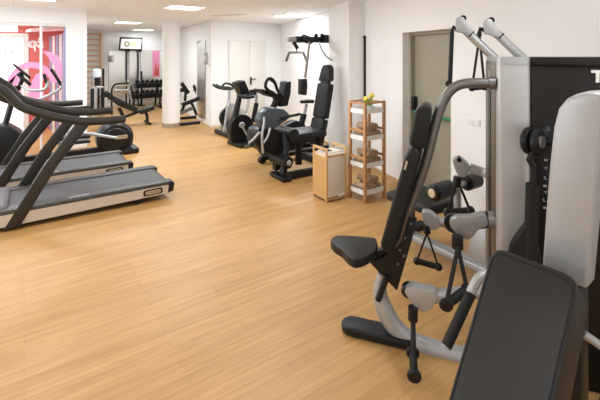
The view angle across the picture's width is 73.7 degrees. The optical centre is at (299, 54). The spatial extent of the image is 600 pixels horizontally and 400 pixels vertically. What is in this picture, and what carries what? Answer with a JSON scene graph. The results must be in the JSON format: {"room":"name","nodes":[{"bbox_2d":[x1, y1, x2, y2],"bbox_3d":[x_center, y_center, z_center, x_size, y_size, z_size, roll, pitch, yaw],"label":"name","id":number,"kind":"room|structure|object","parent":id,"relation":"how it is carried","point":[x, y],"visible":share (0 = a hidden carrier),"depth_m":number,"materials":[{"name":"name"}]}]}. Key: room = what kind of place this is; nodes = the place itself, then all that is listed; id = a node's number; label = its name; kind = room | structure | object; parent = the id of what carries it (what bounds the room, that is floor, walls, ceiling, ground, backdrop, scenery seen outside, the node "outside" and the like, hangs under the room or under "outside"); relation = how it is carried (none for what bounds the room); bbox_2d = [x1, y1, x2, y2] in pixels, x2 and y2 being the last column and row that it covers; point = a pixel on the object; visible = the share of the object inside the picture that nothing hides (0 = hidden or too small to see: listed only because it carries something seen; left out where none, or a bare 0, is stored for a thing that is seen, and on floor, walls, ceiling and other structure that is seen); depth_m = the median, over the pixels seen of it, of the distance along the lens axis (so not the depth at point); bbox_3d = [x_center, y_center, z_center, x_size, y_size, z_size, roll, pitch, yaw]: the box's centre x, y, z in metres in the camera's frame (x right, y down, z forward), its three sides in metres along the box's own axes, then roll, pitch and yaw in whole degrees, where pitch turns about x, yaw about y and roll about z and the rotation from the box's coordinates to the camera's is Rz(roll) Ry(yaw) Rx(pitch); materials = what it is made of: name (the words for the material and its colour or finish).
{"room":"gym","nodes":[
{"label":"gym","id":0,"kind":"room"},
{"bbox_2d":[0,25,63,128],"bbox_3d":[-7.372,0.425,7.853,4.780,2.450,0.100,0,0,-35],"label":"wall","id":1,"kind":"structure","parent":0,"point":[34,56],"depth_m":8.88,"materials":[{"name":"paint"}]},
{"bbox_2d":[0,33,28,130],"bbox_3d":[-7.649,0.592,7.638,4.080,2.117,0.100,0,0,-35],"label":"window","id":2,"kind":"structure","parent":1,"relation":"in","point":[18,118],"depth_m":8.65,"materials":[{"name":"white glass"}]},
{"bbox_2d":[0,6,86,148],"bbox_3d":[-5.913,0.425,5.871,4.930,2.450,0.180,0,0,-35],"label":"wall","id":3,"kind":"structure","parent":0,"point":[75,21],"depth_m":7.06,"materials":[{"name":"paint"}]},
{"bbox_2d":[0,22,65,149],"bbox_3d":[-6.047,0.555,5.778,4.605,2.190,0.100,0,0,-35],"label":"window","id":4,"kind":"structure","parent":3,"relation":"in","point":[13,78],"depth_m":6.84,"materials":[{"name":"white glass"}]},
{"bbox_2d":[87,29,161,105],"bbox_3d":[-5.974,0.425,12.978,3.900,2.450,0.150,0,0,-35],"label":"wall","id":5,"kind":"structure","parent":0,"point":[152,40],"depth_m":12.80,"materials":[{"name":"paint"}]},
{"bbox_2d":[87,33,101,103],"bbox_3d":[-6.681,0.475,12.302,1.059,2.350,0.140,0,0,-35],"label":"wall bars","id":6,"kind":"object","parent":5,"relation":"attached to","point":[100,34],"visible":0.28,"depth_m":12.47,"materials":[{"name":"brown wood"}]},
{"bbox_2d":[108,55,113,61],"bbox_3d":[-6.035,0.119,12.770,0.143,0.206,0.097,0,0,-35],"label":"wall box","id":7,"kind":"object","parent":5,"relation":"attached to","point":[110,58],"visible":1,"depth_m":12.74,"materials":[{"name":"grey plastic"}]},
{"bbox_2d":[108,50,125,101],"bbox_3d":[-5.890,0.677,12.932,0.552,1.646,0.016,0,0,-35],"label":"wall mirror","id":8,"kind":"object","parent":5,"relation":"attached to","point":[116,69],"visible":0.79,"depth_m":12.92,"materials":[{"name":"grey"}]},
{"bbox_2d":[129,51,137,100],"bbox_3d":[-5.491,0.676,13.208,0.296,1.649,0.016,0,0,-35],"label":"wall mirror","id":9,"kind":"object","parent":5,"relation":"attached to","point":[133,55],"visible":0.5,"depth_m":13.20,"materials":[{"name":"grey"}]},
{"bbox_2d":[105,101,161,106],"bbox_3d":[-5.875,1.620,12.948,3.170,0.060,0.012,0,0,-35],"label":"baseboard","id":10,"kind":"structure","parent":5,"relation":"attached to","point":[161,101],"depth_m":13.38,"materials":[{"name":"paint"}]},
{"bbox_2d":[140,50,161,99],"bbox_3d":[-5.007,0.674,13.541,0.753,1.652,0.016,0,0,-35],"label":"wall mirror","id":11,"kind":"object","parent":5,"relation":"attached to","point":[146,56],"visible":0.5,"depth_m":13.47,"materials":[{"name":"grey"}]},
{"bbox_2d":[153,51,159,76],"bbox_3d":[-4.893,0.306,13.598,0.232,0.884,0.016,0,0,-35],"label":"poster","id":12,"kind":"object","parent":5,"relation":"attached to","point":[156,54],"visible":1,"depth_m":13.60,"materials":[{"name":"pink paper"}]},
{"bbox_2d":[154,65,158,75],"bbox_3d":[-4.886,0.478,13.603,0.182,0.479,0.016,0,0,-35],"label":"print","id":13,"kind":"object","parent":12,"relation":"attached to","point":[156,67],"depth_m":13.60,"materials":[{"name":"pink paper"}]},
{"bbox_2d":[162,20,179,127],"bbox_3d":[-2.966,0.425,9.215,0.400,2.450,0.400,0,0,-35],"label":"column","id":14,"kind":"structure","parent":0,"point":[170,29],"depth_m":9.05,"materials":[{"name":"paint"}]},
{"bbox_2d":[0,0,368,31],"bbox_3d":[-2.050,-0.850,5.085,10.800,0.100,17.900,0,0,-35],"label":"ceiling","id":15,"kind":"structure","parent":0,"point":[101,14],"depth_m":7.19,"materials":[{"name":"white paint"},{"name":"plaster"}]},
{"bbox_2d":[33,0,57,1],"bbox_3d":[-3.693,-0.794,5.531,0.600,0.012,0.600,0,0,-35],"label":"recessed light","id":16,"kind":"object","parent":15,"relation":"in","point":[33,0],"visible":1,"depth_m":5.83,"materials":[{"name":"white plastic"}]},
{"bbox_2d":[113,21,143,23],"bbox_3d":[-4.232,-0.794,9.836,0.600,0.012,0.600,0,0,-35],"label":"recessed light","id":17,"kind":"object","parent":15,"relation":"in","point":[120,22],"visible":0.98,"depth_m":9.77,"materials":[{"name":"white plastic"}]},
{"bbox_2d":[116,22,138,23],"bbox_3d":[-4.232,-0.797,9.836,0.550,0.006,0.550,0,0,-35],"label":"diffuser","id":18,"kind":"object","parent":17,"relation":"attached to","point":[116,22],"depth_m":9.77,"materials":[{"name":"white plastic"}]},
{"bbox_2d":[133,29,152,30],"bbox_3d":[-4.982,-0.794,12.720,0.600,0.012,0.600,0,0,-35],"label":"recessed light","id":19,"kind":"object","parent":15,"relation":"in","point":[133,29],"visible":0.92,"depth_m":12.86,"materials":[{"name":"white plastic"}]},
{"bbox_2d":[161,4,207,10],"bbox_3d":[-1.948,-0.794,6.735,0.600,0.012,0.600,0,0,-35],"label":"recessed light","id":20,"kind":"object","parent":15,"relation":"in","point":[172,6],"visible":1,"depth_m":6.69,"materials":[{"name":"white plastic"}]},
{"bbox_2d":[166,5,202,9],"bbox_3d":[-1.948,-0.797,6.735,0.550,0.006,0.550,0,0,-35],"label":"diffuser","id":21,"kind":"object","parent":20,"relation":"attached to","point":[175,7],"depth_m":6.69,"materials":[{"name":"white plastic"}]},
{"bbox_2d":[212,14,247,15],"bbox_3d":[-1.391,-0.794,7.923,0.752,0.012,0.100,0,0,18],"label":"ceiling vent","id":22,"kind":"object","parent":15,"relation":"in","point":[225,14],"visible":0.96,"depth_m":7.87,"materials":[{"name":"grey plastic"}]},
{"bbox_2d":[273,13,312,17],"bbox_3d":[-0.152,-0.794,8.058,0.600,0.012,0.600,0,0,-35],"label":"recessed light","id":23,"kind":"object","parent":15,"relation":"in","point":[292,15],"visible":0.95,"depth_m":8.04,"materials":[{"name":"white plastic"}]},
{"bbox_2d":[278,14,309,16],"bbox_3d":[-0.152,-0.797,8.058,0.550,0.006,0.550,0,0,-35],"label":"diffuser","id":24,"kind":"object","parent":23,"relation":"attached to","point":[280,15],"depth_m":8.04,"materials":[{"name":"white plastic"}]},
{"bbox_2d":[180,20,210,125],"bbox_3d":[-3.253,0.425,11.563,0.149,2.450,5.316,0,0,-28],"label":"wall","id":25,"kind":"structure","parent":0,"point":[189,36],"depth_m":10.66,"materials":[{"name":"paint"}]},
{"bbox_2d":[197,39,205,118],"bbox_3d":[-2.451,0.577,9.933,0.016,1.946,0.807,0,0,-29],"label":"wall mirror","id":26,"kind":"object","parent":25,"relation":"attached to","point":[201,45],"visible":1,"depth_m":9.88,"materials":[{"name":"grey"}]},
{"bbox_2d":[204,52,210,64],"bbox_3d":[-2.162,0.080,9.302,0.110,0.300,0.200,0,0,-29],"label":"dispenser","id":27,"kind":"object","parent":25,"relation":"attached to","point":[207,54],"visible":1,"depth_m":9.23,"materials":[{"name":"white plastic"}]},
{"bbox_2d":[211,20,280,124],"bbox_3d":[-0.990,0.425,10.013,2.660,2.450,0.150,0,0,-35],"label":"wall","id":28,"kind":"structure","parent":0,"point":[221,31],"depth_m":9.50,"materials":[{"name":"paint"}]},
{"bbox_2d":[228,40,264,117],"bbox_3d":[-1.264,0.651,9.684,1.000,1.998,0.121,0,0,-35],"label":"door","id":29,"kind":"structure","parent":28,"relation":"in","point":[246,59],"depth_m":9.70,"materials":[{"name":"paint"}]},
{"bbox_2d":[0,103,599,399],"bbox_3d":[-2.050,1.700,5.085,10.800,0.100,17.900,0,0,-35],"label":"floor","id":30,"kind":"structure","parent":0,"point":[228,283],"depth_m":2.77,"materials":[{"name":"brown wood"}]},
{"bbox_2d":[49,33,63,132],"bbox_3d":[-4.923,0.625,8.097,0.052,2.050,1.986,0,0,-38],"label":"slatted screen","id":31,"kind":"object","parent":30,"relation":"on","point":[61,36],"visible":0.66,"depth_m":8.08,"materials":[{"name":"grey paint"}]},
{"bbox_2d":[0,95,133,187],"bbox_3d":[-3.484,0.843,5.104,2.399,1.613,0.878,0,0,-35],"label":"treadmill","id":32,"kind":"object","parent":30,"relation":"on","point":[12,168],"visible":0.47,"depth_m":5.23,"materials":[{"name":"black plastic"}]},
{"bbox_2d":[0,64,138,164],"bbox_3d":[-3.752,0.909,6.345,2.168,1.550,0.653,0,0,-35],"label":"trainer","id":33,"kind":"object","parent":30,"relation":"on","point":[119,136],"visible":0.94,"depth_m":6.43,"materials":[{"name":"black plastic"}]},
{"bbox_2d":[0,77,173,229],"bbox_3d":[-2.667,0.843,4.271,2.399,1.613,0.878,0,0,-35],"label":"treadmill","id":34,"kind":"object","parent":30,"relation":"on","point":[26,202],"visible":1,"depth_m":4.22,"materials":[{"name":"black plastic"}]},
{"bbox_2d":[0,187,9,209],"bbox_3d":[-3.304,1.508,3.831,0.850,0.185,0.700,0,0,-35],"label":"hood","id":35,"kind":"object","parent":34,"relation":"attached to","point":[4,191],"depth_m":3.97,"materials":[{"name":"grey plastic"}]},
{"bbox_2d":[89,68,104,117],"bbox_3d":[-5.042,0.996,10.049,0.432,1.307,0.474,0,0,-35],"label":"water dispenser","id":36,"kind":"object","parent":30,"relation":"on","point":[96,99],"visible":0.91,"depth_m":9.97,"materials":[{"name":"silver metal"}]},
{"bbox_2d":[93,69,100,76],"bbox_3d":[-5.115,0.454,10.078,0.193,0.202,0.193,0,0,-35],"label":"bottle","id":37,"kind":"object","parent":36,"relation":"on","point":[96,72],"depth_m":10.00,"materials":[{"name":"plastic"}]},
{"bbox_2d":[111,82,132,114],"bbox_3d":[-4.978,1.193,11.205,0.669,0.878,0.446,0,0,-35],"label":"rack","id":38,"kind":"object","parent":30,"relation":"on","point":[123,84],"visible":0.79,"depth_m":11.11,"materials":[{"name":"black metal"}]},
{"bbox_2d":[102,90,154,124],"bbox_3d":[-4.029,1.232,9.369,1.139,0.836,0.500,0,0,-35],"label":"bench","id":39,"kind":"object","parent":30,"relation":"on","point":[117,101],"visible":0.85,"depth_m":9.28,"materials":[{"name":"black leather"}]},
{"bbox_2d":[119,37,142,105],"bbox_3d":[-5.488,0.541,12.957,0.771,2.217,0.376,0,0,-35],"label":"television","id":40,"kind":"object","parent":30,"relation":"on","point":[128,44],"visible":0.92,"depth_m":12.84,"materials":[{"name":"black plastic"}]},
{"bbox_2d":[128,84,161,107],"bbox_3d":[-4.635,1.274,12.595,1.463,0.753,0.800,0,0,-35],"label":"dumbbell rack","id":41,"kind":"object","parent":30,"relation":"on","point":[134,85],"visible":0.44,"depth_m":12.40,"materials":[{"name":"black metal"}]},
{"bbox_2d":[131,90,135,97],"bbox_3d":[-5.069,1.194,12.138,0.131,0.222,0.308,0,0,-35],"label":"dumbbell","id":42,"kind":"object","parent":41,"relation":"on","point":[133,95],"visible":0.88,"depth_m":12.05,"materials":[{"name":"black metal"}]},
{"bbox_2d":[135,90,140,97],"bbox_3d":[-4.947,1.194,12.222,0.131,0.222,0.308,0,0,-35],"label":"dumbbell","id":43,"kind":"object","parent":41,"relation":"on","point":[137,92],"visible":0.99,"depth_m":12.14,"materials":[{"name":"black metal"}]},
{"bbox_2d":[135,80,140,86],"bbox_3d":[-4.999,0.882,12.369,0.131,0.222,0.308,0,0,-35],"label":"dumbbell","id":44,"kind":"object","parent":41,"relation":"on","point":[137,82],"visible":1,"depth_m":12.29,"materials":[{"name":"black rubber"}]},
{"bbox_2d":[140,90,145,97],"bbox_3d":[-4.825,1.194,12.306,0.131,0.222,0.308,0,0,-35],"label":"dumbbell","id":45,"kind":"object","parent":41,"relation":"on","point":[142,92],"visible":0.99,"depth_m":12.22,"materials":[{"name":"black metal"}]},
{"bbox_2d":[140,80,146,86],"bbox_3d":[-4.877,0.882,12.453,0.131,0.222,0.308,0,0,-35],"label":"dumbbell","id":46,"kind":"object","parent":41,"relation":"on","point":[142,82],"visible":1,"depth_m":12.37,"materials":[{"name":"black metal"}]},
{"bbox_2d":[128,95,161,98],"bbox_3d":[-4.559,1.268,12.484,1.463,0.120,0.230,0,0,-35],"label":"shelf","id":47,"kind":"object","parent":41,"relation":"attached to","point":[141,97],"depth_m":12.27,"materials":[{"name":"black metal"}]},
{"bbox_2d":[133,84,161,87],"bbox_3d":[-4.573,0.957,12.656,1.290,0.120,0.230,0,0,-35],"label":"shelf","id":48,"kind":"object","parent":41,"relation":"attached to","point":[135,85],"depth_m":12.41,"materials":[{"name":"black metal"}]},
{"bbox_2d":[145,90,150,96],"bbox_3d":[-4.704,1.194,12.390,0.131,0.222,0.308,0,0,-35],"label":"dumbbell","id":49,"kind":"object","parent":41,"relation":"on","point":[147,92],"visible":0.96,"depth_m":12.31,"materials":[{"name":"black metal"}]},
{"bbox_2d":[145,79,151,86],"bbox_3d":[-4.755,0.882,12.537,0.131,0.222,0.308,0,0,-35],"label":"dumbbell","id":50,"kind":"object","parent":41,"relation":"on","point":[147,81],"visible":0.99,"depth_m":12.45,"materials":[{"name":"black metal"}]},
{"bbox_2d":[150,89,155,96],"bbox_3d":[-4.582,1.194,12.474,0.131,0.222,0.308,0,0,-35],"label":"dumbbell","id":51,"kind":"object","parent":41,"relation":"on","point":[152,91],"visible":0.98,"depth_m":12.39,"materials":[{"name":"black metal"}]},
{"bbox_2d":[150,79,155,86],"bbox_3d":[-4.633,0.882,12.621,0.131,0.222,0.308,0,0,-35],"label":"dumbbell","id":52,"kind":"object","parent":41,"relation":"on","point":[152,81],"visible":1,"depth_m":12.54,"materials":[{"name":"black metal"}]},
{"bbox_2d":[155,89,160,96],"bbox_3d":[-4.460,1.194,12.558,0.131,0.222,0.308,0,0,-35],"label":"dumbbell","id":53,"kind":"object","parent":41,"relation":"on","point":[157,91],"visible":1,"depth_m":12.48,"materials":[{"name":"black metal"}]},
{"bbox_2d":[155,79,160,85],"bbox_3d":[-4.511,0.882,12.705,0.131,0.222,0.308,0,0,-35],"label":"dumbbell","id":54,"kind":"object","parent":41,"relation":"on","point":[157,81],"visible":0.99,"depth_m":12.62,"materials":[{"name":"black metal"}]},
{"bbox_2d":[180,82,200,125],"bbox_3d":[-2.863,1.155,9.797,0.970,0.990,0.940,0,0,-35],"label":"machine","id":55,"kind":"object","parent":30,"relation":"on","point":[184,88],"visible":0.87,"depth_m":9.86,"materials":[{"name":"black metal"}]},
{"bbox_2d":[212,82,256,137],"bbox_3d":[-1.307,1.105,8.398,1.296,1.091,0.590,0,0,-35],"label":"bike","id":56,"kind":"object","parent":30,"relation":"on","point":[225,115],"visible":0.67,"depth_m":8.22,"materials":[{"name":"black plastic"}]},
{"bbox_2d":[226,80,263,147],"bbox_3d":[-0.784,1.091,7.579,1.225,1.251,0.648,0,0,-35],"label":"exercise bike","id":57,"kind":"object","parent":30,"relation":"on","point":[238,125],"visible":0.78,"depth_m":7.27,"materials":[{"name":"black plastic"}]},
{"bbox_2d":[254,77,314,153],"bbox_3d":[-0.260,1.026,6.930,1.136,1.345,0.666,0,0,-35],"label":"exercise bike","id":58,"kind":"object","parent":30,"relation":"on","point":[281,99],"visible":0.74,"depth_m":6.81,"materials":[{"name":"black plastic"}]},
{"bbox_2d":[244,33,333,182],"bbox_3d":[-0.082,0.644,6.013,1.314,2.011,1.768,0,0,2],"label":"machine","id":59,"kind":"object","parent":30,"relation":"on","point":[267,135],"visible":0.95,"depth_m":5.60,"materials":[{"name":"black leather"}]},
{"bbox_2d":[313,142,346,202],"bbox_3d":[0.349,1.350,4.644,0.295,0.600,0.285,0,0,-32],"label":"laundry hamper","id":60,"kind":"object","parent":30,"relation":"on","point":[329,164],"visible":1,"depth_m":4.55,"materials":[{"name":"brown wood"}]},
{"bbox_2d":[348,99,385,203],"bbox_3d":[0.778,1.090,4.642,0.348,1.120,0.280,0,0,-35],"label":"towel shelf","id":61,"kind":"object","parent":30,"relation":"on","point":[363,109],"visible":0.87,"depth_m":4.60,"materials":[{"name":"brown wood"}]},
{"bbox_2d":[354,181,369,189],"bbox_3d":[0.709,1.508,4.588,0.074,0.080,0.190,0,0,-36],"label":"rolled towel","id":62,"kind":"object","parent":61,"relation":"on","point":[357,184],"visible":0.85,"depth_m":4.58,"materials":[{"name":"beige fabric"}]},
{"bbox_2d":[354,131,369,135],"bbox_3d":[0.710,0.898,4.588,0.080,0.075,0.190,0,0,-36],"label":"rolled towel","id":63,"kind":"object","parent":61,"relation":"on","point":[355,132],"visible":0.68,"depth_m":4.55,"materials":[{"name":"beige fabric"}]},
{"bbox_2d":[354,155,370,162],"bbox_3d":[0.712,1.203,4.585,0.080,0.075,0.190,0,0,-36],"label":"rolled towel","id":64,"kind":"object","parent":61,"relation":"on","point":[355,159],"visible":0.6,"depth_m":4.55,"materials":[{"name":"beige fabric"}]},
{"bbox_2d":[350,106,383,113],"bbox_3d":[0.778,0.635,4.642,0.340,0.050,0.272,0,0,-35],"label":"tray","id":65,"kind":"object","parent":61,"relation":"on","point":[361,110],"depth_m":4.56,"materials":[{"name":"white plastic"}]},
{"bbox_2d":[350,133,383,140],"bbox_3d":[0.778,0.935,4.642,0.340,0.050,0.272,0,0,-35],"label":"tray","id":66,"kind":"object","parent":61,"relation":"on","point":[379,136],"depth_m":4.54,"materials":[{"name":"white plastic"}]},
{"bbox_2d":[350,159,383,167],"bbox_3d":[0.778,1.240,4.642,0.340,0.050,0.272,0,0,-35],"label":"tray","id":67,"kind":"object","parent":61,"relation":"on","point":[373,164],"depth_m":4.54,"materials":[{"name":"white plastic"}]},
{"bbox_2d":[350,184,383,194],"bbox_3d":[0.778,1.540,4.642,0.340,0.050,0.272,0,0,-35],"label":"tray","id":68,"kind":"object","parent":61,"relation":"on","point":[363,192],"depth_m":4.54,"materials":[{"name":"white plastic"}]},
{"bbox_2d":[359,155,375,161],"bbox_3d":[0.779,1.203,4.646,0.080,0.075,0.190,0,0,-36],"label":"rolled towel","id":69,"kind":"object","parent":61,"relation":"on","point":[372,159],"visible":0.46,"depth_m":4.57,"materials":[{"name":"beige fabric"}]},
{"bbox_2d":[357,148,372,157],"bbox_3d":[0.748,1.129,4.612,0.077,0.082,0.190,0,0,-36],"label":"rolled towel","id":70,"kind":"object","parent":69,"relation":"on","point":[359,150],"visible":0.83,"depth_m":4.56,"materials":[{"name":"beige fabric"}]},
{"bbox_2d":[362,148,377,156],"bbox_3d":[0.817,1.129,4.670,0.074,0.080,0.190,0,0,-36],"label":"rolled towel","id":71,"kind":"object","parent":69,"relation":"on","point":[375,152],"visible":0.46,"depth_m":4.60,"materials":[{"name":"beige fabric"}]},
{"bbox_2d":[360,181,375,188],"bbox_3d":[0.785,1.503,4.638,0.080,0.075,0.190,0,0,-36],"label":"rolled towel","id":72,"kind":"object","parent":61,"relation":"on","point":[373,185],"visible":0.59,"depth_m":4.57,"materials":[{"name":"beige fabric"}]},
{"bbox_2d":[357,173,372,183],"bbox_3d":[0.747,1.429,4.614,0.077,0.082,0.190,0,0,-36],"label":"rolled towel","id":73,"kind":"object","parent":72,"relation":"on","point":[359,176],"visible":0.77,"depth_m":4.57,"materials":[{"name":"beige fabric"}]},
{"bbox_2d":[363,92,373,108],"bbox_3d":[0.777,0.539,4.609,0.148,0.210,0.138,0,0,-6],"label":"potted flower","id":74,"kind":"object","parent":61,"relation":"on","point":[371,95],"visible":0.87,"depth_m":4.57,"materials":[{"name":"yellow plant"}]},
{"bbox_2d":[362,129,375,135],"bbox_3d":[0.784,0.898,4.639,0.080,0.075,0.190,0,0,-36],"label":"rolled towel","id":75,"kind":"object","parent":61,"relation":"on","point":[372,132],"visible":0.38,"depth_m":4.56,"materials":[{"name":"beige fabric"}]},
{"bbox_2d":[356,122,372,130],"bbox_3d":[0.743,0.824,4.618,0.077,0.082,0.190,0,0,-36],"label":"rolled towel","id":76,"kind":"object","parent":75,"relation":"on","point":[359,125],"visible":0.77,"depth_m":4.59,"materials":[{"name":"beige fabric"}]},
{"bbox_3d":[0.854,1.509,4.695,0.075,0.080,0.190,9,-5,-36],"label":"rolled towel","id":77,"kind":"object","parent":61,"relation":"on","visible":0},
{"bbox_2d":[367,173,378,182],"bbox_3d":[0.821,1.429,4.665,0.077,0.082,0.190,0,0,-36],"label":"rolled towel","id":78,"kind":"object","parent":77,"relation":"on","point":[375,178],"visible":0.47,"depth_m":4.60,"materials":[{"name":"beige fabric"}]},
{"bbox_3d":[0.854,0.898,4.696,0.080,0.075,0.190,0,0,-36],"label":"rolled towel","id":79,"kind":"object","parent":61,"relation":"on","visible":0},
{"bbox_2d":[367,122,377,129],"bbox_3d":[0.815,0.824,4.673,0.077,0.082,0.190,0,0,-36],"label":"rolled towel","id":80,"kind":"object","parent":79,"relation":"on","point":[375,125],"visible":0.45,"depth_m":4.60,"materials":[{"name":"beige fabric"}]},
{"bbox_2d":[331,15,599,399],"bbox_3d":[0.927,0.722,2.399,2.082,1.951,2.174,0,0,-35],"label":"multi gym","id":81,"kind":"object","parent":30,"relation":"on","point":[534,250],"visible":1,"depth_m":1.95,"materials":[{"name":"silver metal"}]},
{"bbox_2d":[329,1,364,165],"bbox_3d":[0.726,0.425,6.311,0.265,2.450,0.760,0,0,-19],"label":"pillar","id":82,"kind":"structure","parent":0,"point":[346,19],"depth_m":6.02,"materials":[{"name":"paint"}]},
{"bbox_2d":[281,0,599,211],"bbox_3d":[1.655,0.425,4.459,0.300,2.450,12.983,0,0,-19],"label":"wall","id":83,"kind":"structure","parent":0,"point":[538,28],"depth_m":4.18,"materials":[{"name":"paint"}]},
{"bbox_2d":[285,120,397,182],"bbox_3d":[1.347,1.625,4.882,0.012,0.050,11.383,0,0,-19],"label":"baseboard","id":84,"kind":"structure","parent":83,"relation":"attached to","point":[379,171],"depth_m":5.52,"materials":[{"name":"brown wood"}]},
{"bbox_2d":[363,35,365,95],"bbox_3d":[0.962,0.429,5.967,0.048,1.442,0.048,0,0,-35],"label":"strap","id":85,"kind":"object","parent":83,"relation":"hanging from","point":[364,36],"visible":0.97,"depth_m":5.96,"materials":[{"name":"black fabric"}]},
{"bbox_2d":[409,29,450,186],"bbox_3d":[1.580,0.685,4.675,0.103,1.930,0.900,0,0,-19],"label":"door","id":86,"kind":"structure","parent":83,"relation":"in","point":[428,50],"depth_m":4.72,"materials":[{"name":"beige paint"}]},
{"bbox_2d":[467,117,479,126],"bbox_3d":[1.685,0.651,3.886,0.014,0.070,0.170,0,0,-19],"label":"light switch","id":87,"kind":"object","parent":83,"relation":"attached to","point":[470,121],"visible":1,"depth_m":3.88,"materials":[{"name":"white plastic"}]},
{"bbox_3d":[-5.621,0.425,9.656,0.150,2.450,5.720,0,0,-35],"label":"wall","id":88,"kind":"structure","parent":0,"visible":0},
{"bbox_2d":[25,26,63,31],"bbox_3d":[-5.035,-0.505,7.988,0.740,0.190,2.230,0,0,-35],"label":"trim","id":89,"kind":"structure","parent":88,"relation":"attached to","point":[44,29],"depth_m":7.14,"materials":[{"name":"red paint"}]},
{"label":"outside","id":90,"kind":"structure","parent":0,"visible":0},
{"bbox_2d":[0,25,17,31],"bbox_3d":[-6.038,-0.490,7.012,1.769,0.080,0.600,0,0,-35],"label":"box","id":91,"kind":"object","parent":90,"point":[6,28],"visible":1,"depth_m":7.22,"materials":[{"name":"white"}]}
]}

